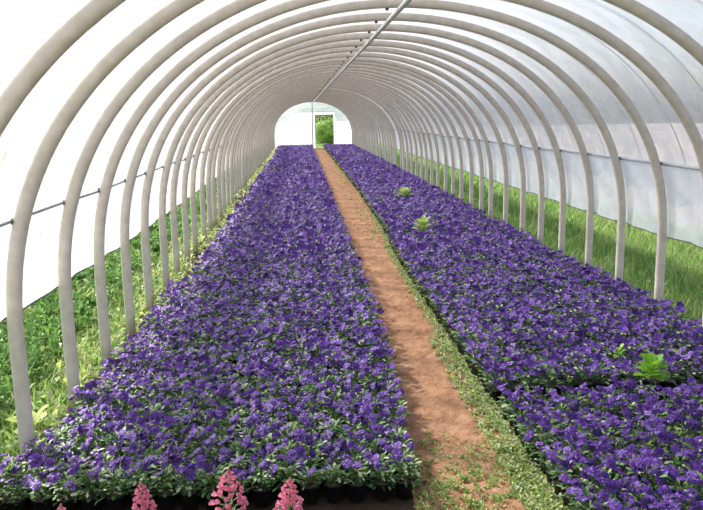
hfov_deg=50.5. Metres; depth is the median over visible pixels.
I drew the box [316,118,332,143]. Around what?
bush
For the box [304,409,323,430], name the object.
plant
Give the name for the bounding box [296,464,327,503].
plant
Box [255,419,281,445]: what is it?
plant
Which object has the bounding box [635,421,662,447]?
plant
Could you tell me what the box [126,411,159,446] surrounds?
plant
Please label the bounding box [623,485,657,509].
plant
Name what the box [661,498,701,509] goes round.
plant
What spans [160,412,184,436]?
plant
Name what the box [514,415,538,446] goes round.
plant
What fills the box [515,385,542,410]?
plant
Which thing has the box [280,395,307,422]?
plant
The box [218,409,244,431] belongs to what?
plant
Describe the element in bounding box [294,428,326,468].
plant
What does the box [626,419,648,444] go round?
plant
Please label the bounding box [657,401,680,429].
plant
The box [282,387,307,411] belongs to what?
plant
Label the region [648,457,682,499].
plant
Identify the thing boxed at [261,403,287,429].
plant
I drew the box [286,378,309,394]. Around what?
plant
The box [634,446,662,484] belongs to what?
plant
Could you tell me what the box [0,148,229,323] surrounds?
wall
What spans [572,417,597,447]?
plant
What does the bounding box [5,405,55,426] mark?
weed
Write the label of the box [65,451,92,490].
plant
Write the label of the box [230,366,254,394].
plant
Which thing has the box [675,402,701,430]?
plant
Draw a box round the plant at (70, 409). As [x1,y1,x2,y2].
[64,407,84,433]
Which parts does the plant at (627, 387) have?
flower, flower, flower, flower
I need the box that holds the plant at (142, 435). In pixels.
[117,431,147,475]
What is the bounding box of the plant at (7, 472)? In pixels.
[0,453,19,506]
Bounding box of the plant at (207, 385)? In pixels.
[189,382,215,418]
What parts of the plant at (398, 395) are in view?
flower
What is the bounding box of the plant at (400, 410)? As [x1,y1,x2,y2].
[382,404,409,430]
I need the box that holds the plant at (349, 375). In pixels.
[345,373,364,396]
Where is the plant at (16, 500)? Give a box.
[0,476,31,509]
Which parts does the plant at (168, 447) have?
flower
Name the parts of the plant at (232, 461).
flower, flower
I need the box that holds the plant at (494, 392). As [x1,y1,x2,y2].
[484,370,507,403]
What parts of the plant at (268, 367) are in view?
flower, flower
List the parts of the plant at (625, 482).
flower, flower, flower, flower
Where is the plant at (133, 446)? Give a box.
[113,443,142,488]
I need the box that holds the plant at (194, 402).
[185,399,204,425]
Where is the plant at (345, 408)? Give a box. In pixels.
[338,404,365,434]
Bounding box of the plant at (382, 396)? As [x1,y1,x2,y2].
[377,391,410,426]
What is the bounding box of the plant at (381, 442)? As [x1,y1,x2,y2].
[363,434,393,473]
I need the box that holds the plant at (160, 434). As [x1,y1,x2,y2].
[140,431,174,475]
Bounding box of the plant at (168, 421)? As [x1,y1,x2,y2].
[146,416,179,463]
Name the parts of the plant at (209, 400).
flower, flower, flower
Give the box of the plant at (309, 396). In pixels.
[306,394,322,412]
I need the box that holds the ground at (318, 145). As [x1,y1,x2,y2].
[2,123,696,468]
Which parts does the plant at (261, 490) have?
flower, pot, flower, flower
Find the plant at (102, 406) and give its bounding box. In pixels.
[76,402,111,425]
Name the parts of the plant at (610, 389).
flower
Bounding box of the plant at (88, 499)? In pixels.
[70,463,111,509]
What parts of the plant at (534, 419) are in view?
flower, pot, flower, flower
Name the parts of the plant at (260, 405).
flower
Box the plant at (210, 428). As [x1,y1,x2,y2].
[206,425,238,462]
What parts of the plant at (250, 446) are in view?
flower, flower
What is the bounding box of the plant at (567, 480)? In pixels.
[555,471,589,509]
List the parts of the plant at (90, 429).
flower, flower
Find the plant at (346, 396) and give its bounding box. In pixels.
[342,392,361,413]
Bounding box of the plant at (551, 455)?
[538,442,571,487]
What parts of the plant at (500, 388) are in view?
flower, pot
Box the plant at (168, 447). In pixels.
[154,445,184,497]
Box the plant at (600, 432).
[589,426,619,452]
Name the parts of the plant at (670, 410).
flower, flower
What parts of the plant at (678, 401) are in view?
flower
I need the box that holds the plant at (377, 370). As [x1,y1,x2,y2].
[358,367,382,396]
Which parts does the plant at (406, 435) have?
flower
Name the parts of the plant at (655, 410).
flower, flower, flower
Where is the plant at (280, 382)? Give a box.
[265,371,292,400]
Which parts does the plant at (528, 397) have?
flower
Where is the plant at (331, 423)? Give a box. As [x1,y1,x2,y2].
[317,414,346,443]
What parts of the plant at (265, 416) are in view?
flower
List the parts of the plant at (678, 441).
flower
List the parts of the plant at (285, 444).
flower, flower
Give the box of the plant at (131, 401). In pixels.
[127,397,149,421]
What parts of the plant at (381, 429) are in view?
flower, flower, flower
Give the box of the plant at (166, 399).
[156,397,170,418]
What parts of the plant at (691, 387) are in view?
flower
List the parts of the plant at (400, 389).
flower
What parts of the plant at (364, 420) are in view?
flower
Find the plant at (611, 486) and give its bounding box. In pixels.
[587,464,624,508]
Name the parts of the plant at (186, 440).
flower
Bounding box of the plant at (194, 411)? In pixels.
[176,404,205,445]
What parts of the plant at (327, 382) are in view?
flower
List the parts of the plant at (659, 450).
flower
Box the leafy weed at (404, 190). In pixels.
[395,187,414,197]
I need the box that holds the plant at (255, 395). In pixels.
[245,390,267,414]
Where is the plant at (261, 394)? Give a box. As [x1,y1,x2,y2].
[247,386,269,399]
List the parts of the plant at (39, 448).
flower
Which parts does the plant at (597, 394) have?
flower, flower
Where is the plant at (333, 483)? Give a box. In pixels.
[315,458,348,502]
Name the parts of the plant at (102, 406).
flower, flower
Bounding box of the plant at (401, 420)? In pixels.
[383,416,406,453]
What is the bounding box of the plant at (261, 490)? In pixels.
[243,459,278,506]
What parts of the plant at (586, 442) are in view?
flower, flower, flower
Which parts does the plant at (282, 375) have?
flower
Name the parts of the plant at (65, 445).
flower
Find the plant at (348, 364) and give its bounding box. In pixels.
[337,361,365,392]
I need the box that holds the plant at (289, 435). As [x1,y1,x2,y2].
[272,423,307,453]
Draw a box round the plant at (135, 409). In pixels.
[125,408,146,431]
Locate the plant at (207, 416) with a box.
[193,409,222,444]
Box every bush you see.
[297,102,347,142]
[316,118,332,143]
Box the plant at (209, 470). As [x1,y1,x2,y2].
[193,455,228,509]
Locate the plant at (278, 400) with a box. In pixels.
[262,397,288,417]
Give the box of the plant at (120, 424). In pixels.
[112,420,133,447]
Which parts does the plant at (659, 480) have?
flower, flower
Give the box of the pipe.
[312,0,411,102]
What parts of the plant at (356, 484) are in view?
flower, flower, pot, flower, flower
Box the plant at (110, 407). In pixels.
[104,405,125,422]
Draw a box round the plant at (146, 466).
[118,461,158,509]
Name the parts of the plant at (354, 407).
flower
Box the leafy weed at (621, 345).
[613,343,625,372]
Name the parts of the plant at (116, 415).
flower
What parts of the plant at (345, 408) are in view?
flower, flower, flower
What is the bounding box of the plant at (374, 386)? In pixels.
[360,382,380,401]
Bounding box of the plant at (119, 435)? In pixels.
[100,425,129,455]
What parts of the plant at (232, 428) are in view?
flower, flower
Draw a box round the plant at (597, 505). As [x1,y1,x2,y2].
[595,503,603,509]
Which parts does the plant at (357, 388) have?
flower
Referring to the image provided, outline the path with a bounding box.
[314,148,539,509]
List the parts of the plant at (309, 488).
pot, flower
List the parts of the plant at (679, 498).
flower, flower, flower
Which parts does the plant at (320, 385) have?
flower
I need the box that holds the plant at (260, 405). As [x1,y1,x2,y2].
[241,403,265,441]
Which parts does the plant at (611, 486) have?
flower, flower, flower, flower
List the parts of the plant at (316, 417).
flower, flower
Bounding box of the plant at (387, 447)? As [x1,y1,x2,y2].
[367,445,390,475]
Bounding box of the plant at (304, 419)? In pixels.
[299,410,327,445]
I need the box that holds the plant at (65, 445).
[45,431,83,464]
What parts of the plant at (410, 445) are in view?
flower, flower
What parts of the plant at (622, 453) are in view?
flower, flower, flower, flower, flower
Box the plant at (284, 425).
[272,418,306,458]
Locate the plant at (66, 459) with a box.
[42,444,73,474]
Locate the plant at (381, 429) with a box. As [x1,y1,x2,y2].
[364,423,395,453]
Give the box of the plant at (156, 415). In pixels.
[149,412,185,442]
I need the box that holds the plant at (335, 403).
[322,398,343,419]
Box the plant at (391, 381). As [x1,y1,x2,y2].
[378,378,395,390]
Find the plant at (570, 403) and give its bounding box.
[549,393,577,434]
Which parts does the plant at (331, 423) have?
flower, flower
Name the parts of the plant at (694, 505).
flower, flower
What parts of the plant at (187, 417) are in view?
flower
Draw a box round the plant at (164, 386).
[152,379,180,407]
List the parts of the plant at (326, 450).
flower, flower, flower, flower, flower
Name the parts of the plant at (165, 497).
flower, pot, flower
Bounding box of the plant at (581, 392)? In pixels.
[577,390,592,414]
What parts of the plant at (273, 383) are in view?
flower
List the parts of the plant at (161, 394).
flower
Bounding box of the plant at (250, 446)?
[228,437,260,469]
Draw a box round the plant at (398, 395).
[383,390,404,416]
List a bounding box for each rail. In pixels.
[0,152,201,226]
[376,127,699,170]
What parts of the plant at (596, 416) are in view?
flower, flower, flower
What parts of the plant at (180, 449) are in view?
flower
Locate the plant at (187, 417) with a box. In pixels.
[171,414,199,444]
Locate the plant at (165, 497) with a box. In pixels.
[145,453,181,509]
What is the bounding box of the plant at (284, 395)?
[260,386,290,415]
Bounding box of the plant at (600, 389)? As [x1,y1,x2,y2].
[595,387,611,400]
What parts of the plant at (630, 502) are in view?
flower, flower, flower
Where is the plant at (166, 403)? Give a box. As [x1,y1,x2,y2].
[162,401,186,435]
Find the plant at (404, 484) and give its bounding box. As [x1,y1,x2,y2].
[383,441,424,498]
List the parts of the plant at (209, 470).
flower, flower, pot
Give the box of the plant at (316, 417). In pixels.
[295,402,322,436]
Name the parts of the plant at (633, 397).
flower, flower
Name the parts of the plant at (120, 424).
flower, flower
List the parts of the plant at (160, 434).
flower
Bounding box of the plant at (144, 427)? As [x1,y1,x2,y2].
[124,424,155,453]
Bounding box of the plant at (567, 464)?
[549,459,580,499]
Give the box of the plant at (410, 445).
[387,442,418,475]
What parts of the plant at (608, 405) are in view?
flower, flower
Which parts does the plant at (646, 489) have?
flower, flower, flower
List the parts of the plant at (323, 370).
flower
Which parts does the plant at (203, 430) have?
flower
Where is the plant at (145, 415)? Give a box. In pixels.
[137,407,161,425]
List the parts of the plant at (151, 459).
flower, flower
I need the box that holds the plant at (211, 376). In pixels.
[195,371,221,395]
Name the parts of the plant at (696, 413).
flower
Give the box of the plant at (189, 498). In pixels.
[171,457,205,509]
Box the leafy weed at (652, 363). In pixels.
[633,352,669,386]
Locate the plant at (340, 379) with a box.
[326,377,342,397]
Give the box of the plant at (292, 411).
[286,408,303,435]
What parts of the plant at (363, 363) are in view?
flower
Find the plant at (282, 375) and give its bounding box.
[269,371,291,400]
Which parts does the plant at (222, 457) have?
flower, flower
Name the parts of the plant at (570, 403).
flower, flower, flower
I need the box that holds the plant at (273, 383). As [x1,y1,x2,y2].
[264,374,292,403]
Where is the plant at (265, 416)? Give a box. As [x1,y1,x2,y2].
[257,414,277,432]
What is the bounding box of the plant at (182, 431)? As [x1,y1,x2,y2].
[171,425,195,459]
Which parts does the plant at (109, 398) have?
flower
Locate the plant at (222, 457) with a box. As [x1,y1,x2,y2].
[203,455,230,494]
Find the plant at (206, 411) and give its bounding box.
[198,409,227,442]
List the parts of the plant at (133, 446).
flower, flower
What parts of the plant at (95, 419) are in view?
flower, flower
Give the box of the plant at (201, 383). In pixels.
[194,378,217,398]
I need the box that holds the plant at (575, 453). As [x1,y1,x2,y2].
[570,447,597,486]
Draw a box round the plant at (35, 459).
[29,453,68,505]
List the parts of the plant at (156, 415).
flower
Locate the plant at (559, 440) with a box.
[550,434,575,453]
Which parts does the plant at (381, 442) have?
flower, flower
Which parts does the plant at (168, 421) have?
flower, flower, flower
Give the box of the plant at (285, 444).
[273,437,297,478]
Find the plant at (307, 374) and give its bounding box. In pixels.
[303,369,327,396]
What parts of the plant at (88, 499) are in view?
flower, pot, flower, flower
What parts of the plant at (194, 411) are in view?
flower, flower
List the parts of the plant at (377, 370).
flower, flower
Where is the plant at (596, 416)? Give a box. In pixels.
[576,406,602,433]
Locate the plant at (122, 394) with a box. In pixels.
[107,390,131,419]
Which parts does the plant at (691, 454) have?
flower, flower, flower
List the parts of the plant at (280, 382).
flower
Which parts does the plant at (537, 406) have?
flower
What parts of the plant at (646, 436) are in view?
flower, flower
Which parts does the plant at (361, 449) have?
flower, flower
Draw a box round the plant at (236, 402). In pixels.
[223,397,248,430]
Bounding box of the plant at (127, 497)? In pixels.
[106,461,135,500]
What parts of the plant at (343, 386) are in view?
flower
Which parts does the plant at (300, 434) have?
flower, flower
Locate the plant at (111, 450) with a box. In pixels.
[90,445,119,488]
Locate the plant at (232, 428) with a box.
[212,422,243,449]
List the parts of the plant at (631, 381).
flower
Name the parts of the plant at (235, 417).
flower, flower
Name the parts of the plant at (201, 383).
flower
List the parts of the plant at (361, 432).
flower, flower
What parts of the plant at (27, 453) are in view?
flower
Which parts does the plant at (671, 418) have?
flower, flower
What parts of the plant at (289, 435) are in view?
flower, flower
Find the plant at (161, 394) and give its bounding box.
[156,392,175,409]
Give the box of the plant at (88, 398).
[72,385,99,411]
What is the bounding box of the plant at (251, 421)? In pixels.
[232,415,259,447]
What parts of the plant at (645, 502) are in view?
flower, flower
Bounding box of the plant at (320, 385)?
[302,379,329,406]
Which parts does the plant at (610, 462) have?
flower, flower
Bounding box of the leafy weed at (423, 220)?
[412,215,432,229]
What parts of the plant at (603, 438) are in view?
flower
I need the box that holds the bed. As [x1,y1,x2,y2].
[0,143,702,509]
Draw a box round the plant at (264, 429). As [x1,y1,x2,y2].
[253,424,282,460]
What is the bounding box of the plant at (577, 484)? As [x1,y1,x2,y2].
[565,480,597,509]
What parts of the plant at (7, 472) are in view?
flower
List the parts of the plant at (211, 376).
flower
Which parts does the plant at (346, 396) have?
flower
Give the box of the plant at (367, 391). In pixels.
[361,389,379,403]
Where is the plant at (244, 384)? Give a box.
[230,379,252,400]
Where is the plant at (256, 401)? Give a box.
[241,398,264,423]
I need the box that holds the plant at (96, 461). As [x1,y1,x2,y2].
[82,458,111,503]
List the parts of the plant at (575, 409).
flower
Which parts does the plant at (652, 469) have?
flower, flower, flower, flower, flower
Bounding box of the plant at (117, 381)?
[96,378,125,406]
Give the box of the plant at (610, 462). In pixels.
[579,459,616,499]
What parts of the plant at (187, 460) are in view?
flower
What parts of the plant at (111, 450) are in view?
flower, flower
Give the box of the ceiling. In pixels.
[0,0,702,222]
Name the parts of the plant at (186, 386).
flower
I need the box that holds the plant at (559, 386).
[558,385,579,410]
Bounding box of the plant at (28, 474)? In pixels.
[9,460,40,506]
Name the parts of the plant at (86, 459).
flower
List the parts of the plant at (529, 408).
pot, flower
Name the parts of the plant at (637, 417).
flower, flower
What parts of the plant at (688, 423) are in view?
flower, flower, flower, flower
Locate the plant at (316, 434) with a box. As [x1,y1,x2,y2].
[301,432,321,453]
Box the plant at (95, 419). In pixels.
[87,415,115,447]
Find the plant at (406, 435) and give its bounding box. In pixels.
[386,432,414,474]
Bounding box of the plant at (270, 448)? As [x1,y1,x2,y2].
[244,444,280,492]
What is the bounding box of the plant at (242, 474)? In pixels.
[224,467,253,507]
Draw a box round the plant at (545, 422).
[524,417,558,467]
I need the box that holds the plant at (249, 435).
[233,434,257,457]
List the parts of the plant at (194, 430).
flower, flower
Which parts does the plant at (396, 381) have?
flower, flower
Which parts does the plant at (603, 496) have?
flower, flower, flower, flower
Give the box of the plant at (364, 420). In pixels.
[341,414,367,445]
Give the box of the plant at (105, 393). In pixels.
[94,390,118,414]
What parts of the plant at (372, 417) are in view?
flower, flower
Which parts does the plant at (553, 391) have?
flower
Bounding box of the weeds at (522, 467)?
[254,150,654,509]
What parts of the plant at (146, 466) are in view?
flower, flower, pot, flower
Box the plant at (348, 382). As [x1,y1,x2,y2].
[341,379,363,400]
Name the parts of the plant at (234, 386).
flower, flower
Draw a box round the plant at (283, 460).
[274,454,299,479]
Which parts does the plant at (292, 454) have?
flower, flower, pot, flower, flower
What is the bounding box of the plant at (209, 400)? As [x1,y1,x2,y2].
[201,397,231,419]
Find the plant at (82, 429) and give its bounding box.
[59,424,87,453]
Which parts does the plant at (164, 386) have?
flower, flower, flower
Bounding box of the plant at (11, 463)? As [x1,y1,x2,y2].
[3,456,24,491]
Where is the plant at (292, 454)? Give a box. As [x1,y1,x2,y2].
[267,449,303,501]
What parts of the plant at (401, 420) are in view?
flower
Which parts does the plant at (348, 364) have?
flower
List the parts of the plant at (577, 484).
flower, flower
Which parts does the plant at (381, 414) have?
flower, flower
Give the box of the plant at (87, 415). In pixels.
[70,411,100,448]
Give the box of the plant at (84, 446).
[71,436,104,468]
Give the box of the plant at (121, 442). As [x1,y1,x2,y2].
[100,439,123,465]
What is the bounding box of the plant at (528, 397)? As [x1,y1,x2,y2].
[524,392,551,413]
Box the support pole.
[311,103,313,147]
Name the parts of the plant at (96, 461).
flower, pot, flower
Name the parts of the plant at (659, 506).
flower, flower, flower, flower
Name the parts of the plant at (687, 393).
flower, flower, flower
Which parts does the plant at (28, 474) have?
flower, pot, flower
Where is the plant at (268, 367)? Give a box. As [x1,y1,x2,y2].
[250,364,275,397]
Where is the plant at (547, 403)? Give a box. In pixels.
[545,396,566,425]
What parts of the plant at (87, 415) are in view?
flower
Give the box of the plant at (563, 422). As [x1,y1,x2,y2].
[540,411,569,444]
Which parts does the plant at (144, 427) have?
flower, flower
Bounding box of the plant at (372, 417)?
[357,405,389,444]
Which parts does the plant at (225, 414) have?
flower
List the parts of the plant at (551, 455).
flower, pot, flower, flower, flower, flower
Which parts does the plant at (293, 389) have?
flower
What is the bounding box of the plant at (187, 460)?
[182,457,204,496]
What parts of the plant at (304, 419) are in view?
flower, flower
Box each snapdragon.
[57,503,65,509]
[132,482,156,509]
[209,468,248,509]
[273,477,303,509]
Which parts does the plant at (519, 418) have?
flower, pot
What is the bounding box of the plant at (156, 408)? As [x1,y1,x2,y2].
[139,399,168,420]
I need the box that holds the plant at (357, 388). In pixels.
[340,384,363,405]
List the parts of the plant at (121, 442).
flower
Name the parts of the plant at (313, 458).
flower, flower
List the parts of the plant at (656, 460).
flower, flower, flower, flower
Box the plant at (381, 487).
[365,454,396,500]
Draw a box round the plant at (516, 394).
[501,391,530,430]
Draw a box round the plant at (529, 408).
[509,403,534,438]
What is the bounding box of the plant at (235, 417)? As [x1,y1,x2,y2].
[215,410,245,437]
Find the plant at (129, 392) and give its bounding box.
[127,389,141,405]
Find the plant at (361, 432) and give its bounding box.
[341,424,369,453]
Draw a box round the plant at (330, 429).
[320,429,346,445]
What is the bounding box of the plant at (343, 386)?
[323,382,347,411]
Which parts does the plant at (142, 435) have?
flower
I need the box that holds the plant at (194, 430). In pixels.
[183,428,219,460]
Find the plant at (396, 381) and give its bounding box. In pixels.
[379,377,403,402]
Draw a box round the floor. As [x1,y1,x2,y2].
[4,153,690,509]
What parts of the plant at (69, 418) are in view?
flower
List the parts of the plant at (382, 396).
flower, flower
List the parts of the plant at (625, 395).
flower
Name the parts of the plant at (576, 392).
flower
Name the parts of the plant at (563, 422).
flower, flower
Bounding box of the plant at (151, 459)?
[128,454,160,499]
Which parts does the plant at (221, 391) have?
flower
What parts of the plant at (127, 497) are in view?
pot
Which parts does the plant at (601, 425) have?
flower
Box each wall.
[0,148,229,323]
[275,106,351,147]
[366,128,702,248]
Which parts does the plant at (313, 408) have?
flower, flower, flower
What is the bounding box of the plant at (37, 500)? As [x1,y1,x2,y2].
[23,471,54,509]
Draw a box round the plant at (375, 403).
[359,398,378,405]
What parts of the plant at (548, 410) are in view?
flower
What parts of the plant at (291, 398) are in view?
flower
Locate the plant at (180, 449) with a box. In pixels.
[161,446,185,486]
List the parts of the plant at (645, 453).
flower, flower, flower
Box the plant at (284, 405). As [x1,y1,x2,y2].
[281,402,309,428]
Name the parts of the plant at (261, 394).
flower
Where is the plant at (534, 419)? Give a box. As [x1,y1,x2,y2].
[518,413,554,459]
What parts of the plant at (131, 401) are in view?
flower, flower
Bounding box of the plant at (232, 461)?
[221,451,257,484]
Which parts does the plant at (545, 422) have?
flower, pot, flower, flower, flower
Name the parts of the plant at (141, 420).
flower, flower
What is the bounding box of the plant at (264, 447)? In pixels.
[251,442,275,467]
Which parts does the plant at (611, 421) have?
flower, flower, flower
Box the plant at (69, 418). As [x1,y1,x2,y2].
[52,414,76,440]
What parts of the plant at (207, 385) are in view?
flower, flower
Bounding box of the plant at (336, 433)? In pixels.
[319,418,344,438]
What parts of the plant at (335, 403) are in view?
flower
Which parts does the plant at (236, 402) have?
flower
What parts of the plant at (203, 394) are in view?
flower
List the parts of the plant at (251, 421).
flower, flower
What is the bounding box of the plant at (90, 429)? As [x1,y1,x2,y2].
[81,423,113,457]
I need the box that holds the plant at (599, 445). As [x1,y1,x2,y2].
[585,441,615,471]
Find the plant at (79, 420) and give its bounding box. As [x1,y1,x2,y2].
[61,418,96,450]
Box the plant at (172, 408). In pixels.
[168,398,187,415]
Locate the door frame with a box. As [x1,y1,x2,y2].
[315,114,333,147]
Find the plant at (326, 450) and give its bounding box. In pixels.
[315,441,350,476]
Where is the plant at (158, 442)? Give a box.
[136,438,167,485]
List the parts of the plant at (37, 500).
flower, flower, pot, flower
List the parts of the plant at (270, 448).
flower, flower, flower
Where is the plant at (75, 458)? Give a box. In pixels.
[55,455,90,503]
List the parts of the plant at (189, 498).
flower, flower, pot, flower, flower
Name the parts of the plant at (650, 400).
flower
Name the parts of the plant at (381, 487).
flower, flower, pot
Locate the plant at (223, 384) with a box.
[208,383,234,408]
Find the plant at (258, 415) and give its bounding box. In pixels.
[239,413,260,445]
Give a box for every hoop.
[0,0,125,136]
[6,0,204,465]
[58,0,702,412]
[93,0,702,372]
[120,0,666,339]
[140,12,625,311]
[158,24,593,292]
[170,32,565,277]
[181,40,544,265]
[190,46,525,254]
[199,52,508,243]
[206,57,492,233]
[211,62,483,228]
[216,64,473,220]
[221,68,463,212]
[225,70,454,208]
[229,73,447,204]
[233,75,439,200]
[235,77,432,197]
[238,79,427,194]
[241,81,422,188]
[244,82,417,187]
[246,84,412,181]
[248,85,408,180]
[250,86,404,178]
[251,87,401,177]
[253,88,396,173]
[255,90,394,171]
[256,90,391,166]
[258,91,389,167]
[259,92,386,166]
[260,93,383,166]
[261,93,380,157]
[262,94,378,161]
[263,95,376,160]
[264,95,375,161]
[265,96,372,154]
[266,96,371,157]
[267,97,367,156]
[267,97,369,157]
[268,98,366,149]
[269,98,364,153]
[269,99,363,153]
[270,99,361,150]
[271,100,359,150]
[271,100,360,151]
[272,100,358,149]
[272,101,356,145]
[273,101,354,144]
[273,101,355,150]
[274,102,352,143]
[274,102,353,147]
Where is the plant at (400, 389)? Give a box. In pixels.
[381,384,406,403]
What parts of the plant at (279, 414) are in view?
flower, flower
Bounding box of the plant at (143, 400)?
[134,384,158,411]
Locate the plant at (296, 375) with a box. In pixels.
[287,372,306,392]
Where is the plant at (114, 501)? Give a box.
[95,456,131,509]
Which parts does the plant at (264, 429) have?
flower, flower, flower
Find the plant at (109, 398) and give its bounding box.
[88,394,114,419]
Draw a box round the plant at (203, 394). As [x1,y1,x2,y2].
[185,389,208,422]
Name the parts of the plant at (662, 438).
flower, flower, flower, flower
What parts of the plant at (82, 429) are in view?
flower, flower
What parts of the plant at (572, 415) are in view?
flower, flower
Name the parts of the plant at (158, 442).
flower, flower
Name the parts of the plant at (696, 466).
flower, flower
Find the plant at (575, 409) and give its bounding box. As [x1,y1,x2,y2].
[568,406,594,431]
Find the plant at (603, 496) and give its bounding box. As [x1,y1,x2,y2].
[568,486,609,509]
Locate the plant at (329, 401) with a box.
[319,398,345,425]
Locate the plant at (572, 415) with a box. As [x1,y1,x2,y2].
[556,410,584,442]
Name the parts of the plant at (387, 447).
flower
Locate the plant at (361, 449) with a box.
[342,440,371,476]
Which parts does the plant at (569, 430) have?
flower, flower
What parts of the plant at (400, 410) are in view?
flower, flower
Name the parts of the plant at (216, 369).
flower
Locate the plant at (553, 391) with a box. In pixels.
[535,387,559,410]
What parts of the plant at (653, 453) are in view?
flower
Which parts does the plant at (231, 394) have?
flower, flower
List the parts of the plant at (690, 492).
flower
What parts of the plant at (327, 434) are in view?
flower, flower, flower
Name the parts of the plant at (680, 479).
flower, flower, flower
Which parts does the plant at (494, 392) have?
pot, flower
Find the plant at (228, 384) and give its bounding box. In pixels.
[215,378,235,402]
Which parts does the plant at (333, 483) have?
flower, pot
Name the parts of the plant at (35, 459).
flower, flower, pot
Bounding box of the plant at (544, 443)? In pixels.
[534,440,562,474]
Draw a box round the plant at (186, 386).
[167,382,191,410]
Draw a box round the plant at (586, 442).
[561,435,592,485]
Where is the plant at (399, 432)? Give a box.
[384,423,412,449]
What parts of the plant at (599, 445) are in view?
flower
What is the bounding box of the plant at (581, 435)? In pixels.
[579,432,602,458]
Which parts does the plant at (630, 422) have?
flower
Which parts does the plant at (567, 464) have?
pot, flower, flower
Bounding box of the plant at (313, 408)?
[302,392,326,413]
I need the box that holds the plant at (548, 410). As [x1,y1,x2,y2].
[535,407,561,445]
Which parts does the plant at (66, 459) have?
flower, flower, flower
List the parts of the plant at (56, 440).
flower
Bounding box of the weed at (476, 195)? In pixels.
[463,185,502,204]
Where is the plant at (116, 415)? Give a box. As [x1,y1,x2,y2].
[113,411,138,431]
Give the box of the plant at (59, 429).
[44,423,72,450]
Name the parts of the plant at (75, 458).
flower, flower, flower, pot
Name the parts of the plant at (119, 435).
flower, flower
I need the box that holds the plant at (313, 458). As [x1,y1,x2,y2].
[292,445,324,477]
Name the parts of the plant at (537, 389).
flower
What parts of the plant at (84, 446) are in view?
flower, flower, flower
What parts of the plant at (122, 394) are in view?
flower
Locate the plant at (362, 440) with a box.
[343,431,368,465]
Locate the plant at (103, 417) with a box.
[97,409,119,435]
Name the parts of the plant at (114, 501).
flower, pot, flower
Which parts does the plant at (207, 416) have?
flower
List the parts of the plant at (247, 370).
flower, flower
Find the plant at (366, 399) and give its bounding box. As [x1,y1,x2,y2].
[357,394,388,427]
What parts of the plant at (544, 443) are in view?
pot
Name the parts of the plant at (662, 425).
flower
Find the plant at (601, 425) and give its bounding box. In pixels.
[587,420,612,440]
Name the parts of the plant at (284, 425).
flower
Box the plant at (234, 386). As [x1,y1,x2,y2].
[228,382,253,415]
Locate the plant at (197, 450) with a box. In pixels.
[182,447,212,475]
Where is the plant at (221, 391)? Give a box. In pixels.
[202,387,230,426]
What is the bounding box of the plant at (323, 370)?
[308,366,327,389]
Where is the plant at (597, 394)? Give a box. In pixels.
[579,382,606,413]
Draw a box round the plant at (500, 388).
[497,383,522,421]
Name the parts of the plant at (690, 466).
flower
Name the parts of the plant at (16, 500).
pot, flower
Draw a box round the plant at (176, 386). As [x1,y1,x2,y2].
[174,386,198,404]
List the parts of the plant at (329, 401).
flower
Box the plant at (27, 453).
[16,449,47,491]
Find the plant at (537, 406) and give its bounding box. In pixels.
[529,402,554,426]
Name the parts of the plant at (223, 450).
flower, flower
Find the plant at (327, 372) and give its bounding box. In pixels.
[324,369,344,388]
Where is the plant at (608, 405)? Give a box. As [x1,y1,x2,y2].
[587,397,614,422]
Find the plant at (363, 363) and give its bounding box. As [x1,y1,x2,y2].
[357,358,384,389]
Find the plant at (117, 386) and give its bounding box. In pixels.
[112,383,140,412]
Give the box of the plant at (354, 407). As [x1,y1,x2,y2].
[337,400,361,426]
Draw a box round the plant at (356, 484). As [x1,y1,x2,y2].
[341,451,374,501]
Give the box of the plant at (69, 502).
[43,462,84,509]
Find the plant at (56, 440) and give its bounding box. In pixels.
[42,438,67,455]
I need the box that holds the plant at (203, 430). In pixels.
[185,425,221,452]
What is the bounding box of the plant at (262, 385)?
[255,381,270,396]
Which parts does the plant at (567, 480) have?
flower, pot, flower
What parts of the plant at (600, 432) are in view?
flower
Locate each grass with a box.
[0,154,269,490]
[373,145,702,330]
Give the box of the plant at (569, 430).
[553,426,590,454]
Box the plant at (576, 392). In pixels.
[559,385,591,421]
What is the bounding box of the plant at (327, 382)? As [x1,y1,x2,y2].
[323,380,344,399]
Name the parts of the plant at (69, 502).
flower, pot, flower, flower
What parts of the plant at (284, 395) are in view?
flower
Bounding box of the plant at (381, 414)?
[360,403,389,430]
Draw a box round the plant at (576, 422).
[562,420,588,442]
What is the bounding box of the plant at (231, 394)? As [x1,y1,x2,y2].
[227,390,251,425]
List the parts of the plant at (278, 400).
flower, flower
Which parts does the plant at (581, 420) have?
flower, flower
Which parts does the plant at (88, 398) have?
flower, flower, flower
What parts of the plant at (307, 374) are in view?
flower, flower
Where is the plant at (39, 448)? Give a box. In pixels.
[21,438,55,468]
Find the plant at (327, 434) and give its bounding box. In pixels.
[314,429,351,467]
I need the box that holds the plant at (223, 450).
[202,433,239,473]
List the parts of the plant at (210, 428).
flower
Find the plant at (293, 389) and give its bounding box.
[289,386,308,405]
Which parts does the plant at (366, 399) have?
flower, flower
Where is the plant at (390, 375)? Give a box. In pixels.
[376,365,401,388]
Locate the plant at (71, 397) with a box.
[66,395,93,424]
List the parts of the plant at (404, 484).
flower, flower, pot, flower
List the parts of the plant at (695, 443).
flower, flower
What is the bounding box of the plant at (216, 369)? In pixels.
[213,367,239,396]
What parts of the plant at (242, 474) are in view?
flower, pot, flower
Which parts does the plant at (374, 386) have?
flower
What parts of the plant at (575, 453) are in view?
flower, flower, flower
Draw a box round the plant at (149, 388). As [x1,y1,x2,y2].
[137,383,159,402]
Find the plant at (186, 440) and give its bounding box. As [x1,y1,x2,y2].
[164,438,192,460]
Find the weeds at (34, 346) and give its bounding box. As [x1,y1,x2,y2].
[0,147,275,508]
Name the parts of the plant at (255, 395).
flower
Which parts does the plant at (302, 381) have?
flower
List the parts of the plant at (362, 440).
flower, flower, flower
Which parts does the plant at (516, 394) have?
pot, flower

